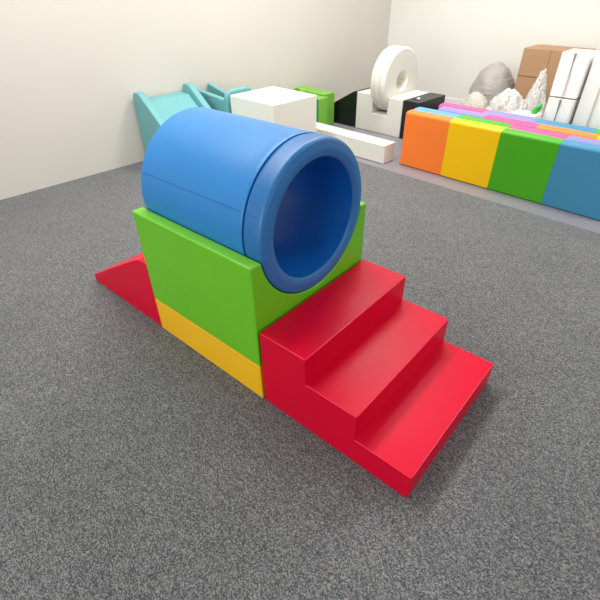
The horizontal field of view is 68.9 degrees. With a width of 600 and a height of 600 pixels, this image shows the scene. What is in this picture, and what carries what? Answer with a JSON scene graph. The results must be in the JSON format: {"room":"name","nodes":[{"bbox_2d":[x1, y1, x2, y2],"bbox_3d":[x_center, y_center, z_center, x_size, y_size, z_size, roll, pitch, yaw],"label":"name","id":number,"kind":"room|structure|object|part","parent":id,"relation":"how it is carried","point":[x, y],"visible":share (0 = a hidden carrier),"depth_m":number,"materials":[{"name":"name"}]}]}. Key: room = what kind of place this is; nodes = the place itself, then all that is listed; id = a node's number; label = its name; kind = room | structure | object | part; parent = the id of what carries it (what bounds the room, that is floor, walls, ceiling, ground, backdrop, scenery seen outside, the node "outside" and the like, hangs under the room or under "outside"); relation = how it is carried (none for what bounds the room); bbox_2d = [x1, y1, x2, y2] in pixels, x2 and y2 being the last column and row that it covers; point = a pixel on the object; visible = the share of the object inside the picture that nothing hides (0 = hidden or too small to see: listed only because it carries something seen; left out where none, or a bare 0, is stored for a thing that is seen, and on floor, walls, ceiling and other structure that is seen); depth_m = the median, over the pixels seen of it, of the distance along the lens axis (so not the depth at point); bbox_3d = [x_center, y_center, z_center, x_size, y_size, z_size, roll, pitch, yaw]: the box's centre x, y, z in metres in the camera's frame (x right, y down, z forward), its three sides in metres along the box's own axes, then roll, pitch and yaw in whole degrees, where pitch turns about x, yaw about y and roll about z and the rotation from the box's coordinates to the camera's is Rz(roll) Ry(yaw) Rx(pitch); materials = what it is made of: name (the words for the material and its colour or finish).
{"room":"indoor soft playroom","nodes":[
{"label":"indoor soft playroom","id":0,"kind":"room"},
{"bbox_2d":[0,0,390,199],"bbox_3d":[-2.116,-1.951,2.366,8.970,3.010,0.119,-31,46,-34],"label":"wall","id":1,"kind":"structure","parent":0,"point":[71,71],"depth_m":3.41,"materials":[{"name":"white paint"}]},
{"bbox_2d":[0,122,599,599],"bbox_3d":[0.611,0.896,0.939,8.850,0.060,7.728,-31,46,-34],"label":"floor","id":2,"kind":"structure","parent":0,"point":[134,466],"depth_m":1.47,"materials":[{"name":"grey carpet"}]},
{"bbox_2d":[95,252,161,325],"bbox_3d":[-0.644,-0.262,2.202,0.588,0.330,0.600,27,45,32],"label":"ramp","id":3,"kind":"object","parent":2,"relation":"on","point":[129,279],"visible":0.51,"depth_m":1.98,"materials":[{"name":"red plastic"}]},
{"bbox_2d":[133,83,210,151],"bbox_3d":[-0.864,-1.360,3.504,0.508,0.545,0.780,-31,46,-34],"label":"slide","id":4,"kind":"object","parent":2,"relation":"on","point":[152,112],"visible":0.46,"depth_m":3.51,"materials":[{"name":"teal plastic"}]},
{"bbox_2d":[198,82,251,112],"bbox_3d":[-0.651,-1.605,3.845,0.280,0.525,0.480,-31,46,-34],"label":"enclosure","id":5,"kind":"object","parent":2,"relation":"on","point":[217,98],"visible":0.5,"depth_m":3.64,"materials":[{"name":"teal plastic"}]},
{"bbox_3d":[-0.743,-1.552,3.814,0.050,0.479,0.430,-31,46,-34],"label":"panel","id":6,"kind":"part","parent":5,"relation":"part of","materials":[{"name":"teal plastic"}]},
{"bbox_3d":[-0.647,-1.621,3.881,0.040,0.508,0.430,-31,46,-34],"label":"panel","id":7,"kind":"part","parent":5,"relation":"part of","materials":[{"name":"teal plastic"}]},
{"bbox_3d":[-0.500,-1.515,3.720,0.280,0.525,0.048,-31,46,-34],"label":"panel","id":8,"kind":"part","parent":5,"relation":"part of","materials":[{"name":"teal plastic"}]},
{"bbox_2d":[132,201,365,397],"bbox_3d":[-0.183,-0.122,1.804,0.634,0.566,0.606,27,45,32],"label":"block","id":9,"kind":"object","parent":2,"relation":"on","point":[215,299],"visible":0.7,"depth_m":1.56,"materials":[{"name":"green plastic"}]},
{"bbox_2d":[141,107,360,292],"bbox_3d":[-0.173,-0.378,1.604,0.618,0.526,0.526,27,45,32],"label":"tunnel","id":10,"kind":"object","parent":9,"relation":"on","point":[285,199],"visible":0.96,"depth_m":1.44,"materials":[{"name":"blue plastic"}]},
{"bbox_2d":[230,86,316,131],"bbox_3d":[-0.209,-1.419,3.604,0.460,0.500,0.517,-31,46,-34],"label":"cube","id":11,"kind":"object","parent":2,"relation":"on","point":[282,106],"visible":0.51,"depth_m":3.39,"materials":[{"name":"white plastic"}]},
{"bbox_2d":[294,86,311,92],"bbox_3d":[0.031,-2.071,4.618,0.160,0.330,0.120,-31,46,-34],"label":"foam block","id":12,"kind":"object","parent":2,"relation":"on","point":[303,88],"visible":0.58,"depth_m":4.50,"materials":[{"name":"plastic"}]},
{"bbox_2d":[305,88,334,124],"bbox_3d":[0.201,-1.991,4.526,0.160,0.306,0.270,-31,46,-34],"label":"foam block","id":13,"kind":"object","parent":2,"relation":"on","point":[330,120],"visible":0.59,"depth_m":4.44,"materials":[{"name":"plastic"}]},
{"bbox_2d":[314,94,327,124],"bbox_3d":[0.157,-1.884,4.395,0.132,0.293,0.210,-31,46,-34],"label":"foam block","id":14,"kind":"object","parent":2,"relation":"on","point":[322,101],"visible":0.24,"depth_m":4.31,"materials":[{"name":"green plastic"}]},
{"bbox_2d":[334,87,369,126],"bbox_3d":[0.504,-2.115,4.660,0.440,0.335,0.600,-31,46,-34],"label":"wedge","id":15,"kind":"object","parent":2,"relation":"on","point":[345,107],"visible":0.46,"depth_m":4.45,"materials":[{"name":"black plastic"}]},
{"bbox_2d":[316,122,394,163],"bbox_3d":[0.312,-1.454,3.934,0.145,0.148,1.200,-31,46,-34],"label":"beam","id":16,"kind":"structure","parent":2,"relation":"on","point":[375,149],"depth_m":3.67,"materials":[{"name":"white plastic"}]},
{"bbox_2d":[260,260,492,497],"bbox_3d":[0.289,0.213,1.545,0.592,0.324,0.600,27,45,32],"label":"steps","id":17,"kind":"structure","parent":2,"relation":"on","point":[371,371],"depth_m":1.45,"materials":[{"name":"red plastic"}]},
{"bbox_3d":[0.092,0.350,1.365,0.587,0.319,0.001,27,45,32],"label":"panel","id":18,"kind":"part","parent":17,"relation":"part of","materials":[{"name":"red plastic"}]},
{"bbox_2d":[355,89,429,137],"bbox_3d":[0.904,-1.876,4.329,0.440,0.335,0.535,-31,46,-34],"label":"block","id":19,"kind":"object","parent":2,"relation":"on","point":[369,117],"visible":0.6,"depth_m":4.22,"materials":[{"name":"white plastic"}]},
{"bbox_2d":[370,45,417,109],"bbox_3d":[0.897,-2.087,4.141,0.550,0.550,0.166,-31,46,-34],"label":"foam roller","id":20,"kind":"object","parent":19,"relation":"in","point":[395,70],"visible":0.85,"depth_m":4.01,"materials":[{"name":"white plastic"}]},
{"bbox_2d":[399,92,445,138],"bbox_3d":[1.253,-1.669,4.041,0.440,0.335,0.455,-31,46,-34],"label":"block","id":21,"kind":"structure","parent":2,"relation":"on","point":[430,100],"depth_m":4.00,"materials":[{"name":"black plastic"}]},
{"bbox_3d":[1.096,-1.575,3.919,0.002,0.330,0.450,-31,46,-34],"label":"panel","id":22,"kind":"part","parent":21,"relation":"part of","materials":[{"name":"plastic"}]},
{"bbox_2d":[461,92,488,108],"bbox_3d":[1.641,-1.790,4.169,0.240,0.365,0.300,-31,46,-34],"label":"plastic bag","id":23,"kind":"object","parent":2,"relation":"on","point":[475,99],"visible":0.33,"depth_m":4.05,"materials":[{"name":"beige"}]},
{"bbox_2d":[468,61,514,104],"bbox_3d":[1.922,-2.088,4.400,0.429,0.560,0.428,-13,38,-15],"label":"plastic bag","id":24,"kind":"object","parent":2,"relation":"on","point":[495,77],"visible":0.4,"depth_m":4.22,"materials":[{"name":"grey plastic"}]},
{"bbox_2d":[400,110,599,220],"bbox_3d":[1.377,-0.985,3.057,0.098,0.408,1.516,-31,46,-34],"label":"wall","id":25,"kind":"structure","parent":2,"relation":"on","point":[559,173],"depth_m":2.97,"materials":[{"name":"multicoloured plastic"}]},
{"bbox_3d":[0.979,-1.224,3.385,0.098,0.403,0.379,-31,46,-34],"label":"panel","id":26,"kind":"part","parent":25,"relation":"part of","materials":[{"name":"orange plastic"}]},
{"bbox_3d":[1.245,-1.066,3.165,0.098,0.403,0.378,-31,46,-34],"label":"panel","id":27,"kind":"part","parent":25,"relation":"part of","materials":[{"name":"plastic"}]},
{"bbox_3d":[1.510,-0.908,2.946,0.098,0.403,0.378,-31,46,-34],"label":"panel","id":28,"kind":"part","parent":25,"relation":"part of","materials":[{"name":"green plastic"}]},
{"bbox_3d":[1.775,-0.750,2.726,0.098,0.403,0.378,-31,46,-34],"label":"panel","id":29,"kind":"part","parent":25,"relation":"part of","materials":[{"name":"blue plastic"}]},
{"bbox_2d":[414,107,599,145],"bbox_3d":[1.449,-1.034,3.121,0.108,0.408,1.516,-31,46,-34],"label":"wall","id":30,"kind":"structure","parent":2,"relation":"on","point":[465,117],"depth_m":2.97,"materials":[{"name":"multicoloured"}]},
{"bbox_3d":[1.051,-1.273,3.449,0.108,0.403,0.379,-31,46,-34],"label":"panel","id":31,"kind":"part","parent":30,"relation":"part of","materials":[{"name":"blue plastic"}]},
{"bbox_3d":[1.316,-1.115,3.229,0.108,0.403,0.378,-31,46,-34],"label":"panel","id":32,"kind":"part","parent":30,"relation":"part of","materials":[{"name":"green plastic"}]},
{"bbox_3d":[1.581,-0.957,3.009,0.108,0.403,0.378,-31,46,-34],"label":"panel","id":33,"kind":"part","parent":30,"relation":"part of","materials":[{"name":"pink plastic"}]},
{"bbox_3d":[1.847,-0.798,2.790,0.108,0.403,0.378,-31,46,-34],"label":"panel","id":34,"kind":"part","parent":30,"relation":"part of","materials":[{"name":"purple plastic"}]},
{"bbox_2d":[486,88,527,113],"bbox_3d":[1.758,-1.558,3.762,0.374,0.475,0.357,10,38,14],"label":"plastic bag","id":35,"kind":"object","parent":2,"relation":"on","point":[508,101],"visible":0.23,"depth_m":3.61,"materials":[{"name":"white plastic"}]},
{"bbox_2d":[438,106,599,139],"bbox_3d":[1.642,-1.038,3.121,0.100,0.408,1.516,-31,46,-34],"label":"wall","id":36,"kind":"structure","parent":2,"relation":"on","point":[594,136],"depth_m":3.04,"materials":[{"name":"multicoloured"}]},
{"bbox_3d":[1.244,-1.277,3.449,0.100,0.403,0.379,-31,46,-34],"label":"panel","id":37,"kind":"part","parent":36,"relation":"part of","materials":[{"name":"purple plastic"}]},
{"bbox_3d":[1.509,-1.119,3.229,0.100,0.403,0.378,-31,46,-34],"label":"panel","id":38,"kind":"part","parent":36,"relation":"part of","materials":[{"name":"pink plastic"}]},
{"bbox_3d":[1.774,-0.961,3.010,0.100,0.403,0.378,-31,46,-34],"label":"panel","id":39,"kind":"part","parent":36,"relation":"part of","materials":[{"name":"orange plastic"}]},
{"bbox_2d":[438,102,599,133],"bbox_3d":[1.685,-1.112,3.220,0.118,0.408,1.516,-31,46,-34],"label":"wall","id":40,"kind":"structure","parent":2,"relation":"on","point":[468,108],"depth_m":3.14,"materials":[{"name":"multicoloured"}]},
{"bbox_3d":[1.287,-1.351,3.548,0.118,0.403,0.379,-31,46,-34],"label":"panel","id":41,"kind":"part","parent":40,"relation":"part of","materials":[{"name":"pink plastic"}]},
{"bbox_3d":[1.552,-1.193,3.328,0.118,0.403,0.378,-31,46,-34],"label":"panel","id":42,"kind":"part","parent":40,"relation":"part of","materials":[{"name":"purple plastic"}]},
{"bbox_3d":[1.817,-1.035,3.108,0.118,0.403,0.378,-31,46,-34],"label":"panel","id":43,"kind":"part","parent":40,"relation":"part of","materials":[{"name":"blue plastic"}]},
{"bbox_2d":[511,109,541,118],"bbox_3d":[1.695,-1.234,3.387,0.135,0.405,0.175,-31,46,-34],"label":"sheet","id":44,"kind":"object","parent":2,"relation":"on","point":[518,112],"visible":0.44,"depth_m":3.25,"materials":[{"name":"white"}]},
{"bbox_2d":[531,104,542,113],"bbox_3d":[1.743,-1.410,3.222,0.050,0.070,0.067,-31,46,-34],"label":"toy","id":45,"kind":"object","parent":44,"relation":"on","point":[536,109],"visible":1,"depth_m":3.21,"materials":[{"name":"green plastic"}]},
{"bbox_2d":[525,68,546,118],"bbox_3d":[2.079,-1.733,3.884,0.300,0.600,0.260,-31,46,-34],"label":"plastic bag","id":46,"kind":"object","parent":2,"relation":"on","point":[536,96],"visible":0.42,"depth_m":3.78,"materials":[{"name":"white plastic"}]},
{"bbox_2d":[514,44,595,105],"bbox_3d":[2.305,-1.950,4.087,0.306,0.700,0.500,-31,46,-34],"label":"cardboard box","id":47,"kind":"object","parent":2,"relation":"on","point":[536,58],"visible":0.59,"depth_m":3.93,"materials":[{"name":"brown cardboard"}]},
{"bbox_2d":[543,96,580,123],"bbox_3d":[1.961,-1.290,3.356,0.253,0.522,0.172,-31,46,-34],"label":"pack","id":48,"kind":"object","parent":2,"relation":"on","point":[558,109],"visible":0.27,"depth_m":3.18,"materials":[{"name":"white plastic"}]},
{"bbox_2d":[550,49,599,98],"bbox_3d":[1.954,-1.616,3.115,0.180,0.290,0.233,30,47,35],"label":"pack","id":49,"kind":"object","parent":48,"relation":"on","point":[574,67],"visible":0.91,"depth_m":3.05,"materials":[{"name":"white plastic"}]},
{"bbox_2d":[572,53,599,128],"bbox_3d":[2.195,-1.328,3.161,0.313,0.810,0.300,-29,45,-33],"label":"pack","id":50,"kind":"object","parent":2,"relation":"on","point":[587,114],"visible":0.29,"depth_m":3.06,"materials":[{"name":"white plastic"}]},
{"bbox_2d":[387,0,599,99],"bbox_3d":[3.790,-2.200,2.550,0.123,3.010,7.728,-31,46,-34],"label":"wall","id":51,"kind":"structure","parent":0,"point":[452,41],"depth_m":4.54,"materials":[{"name":"white paint"}]},
{"bbox_2d":[444,97,462,104],"bbox_3d":[3.764,-1.051,3.343,0.016,0.100,7.725,-31,46,-34],"label":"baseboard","id":52,"kind":"structure","parent":51,"relation":"attached to","point":[448,100],"depth_m":4.99,"materials":[{"name":"white"}]}
]}

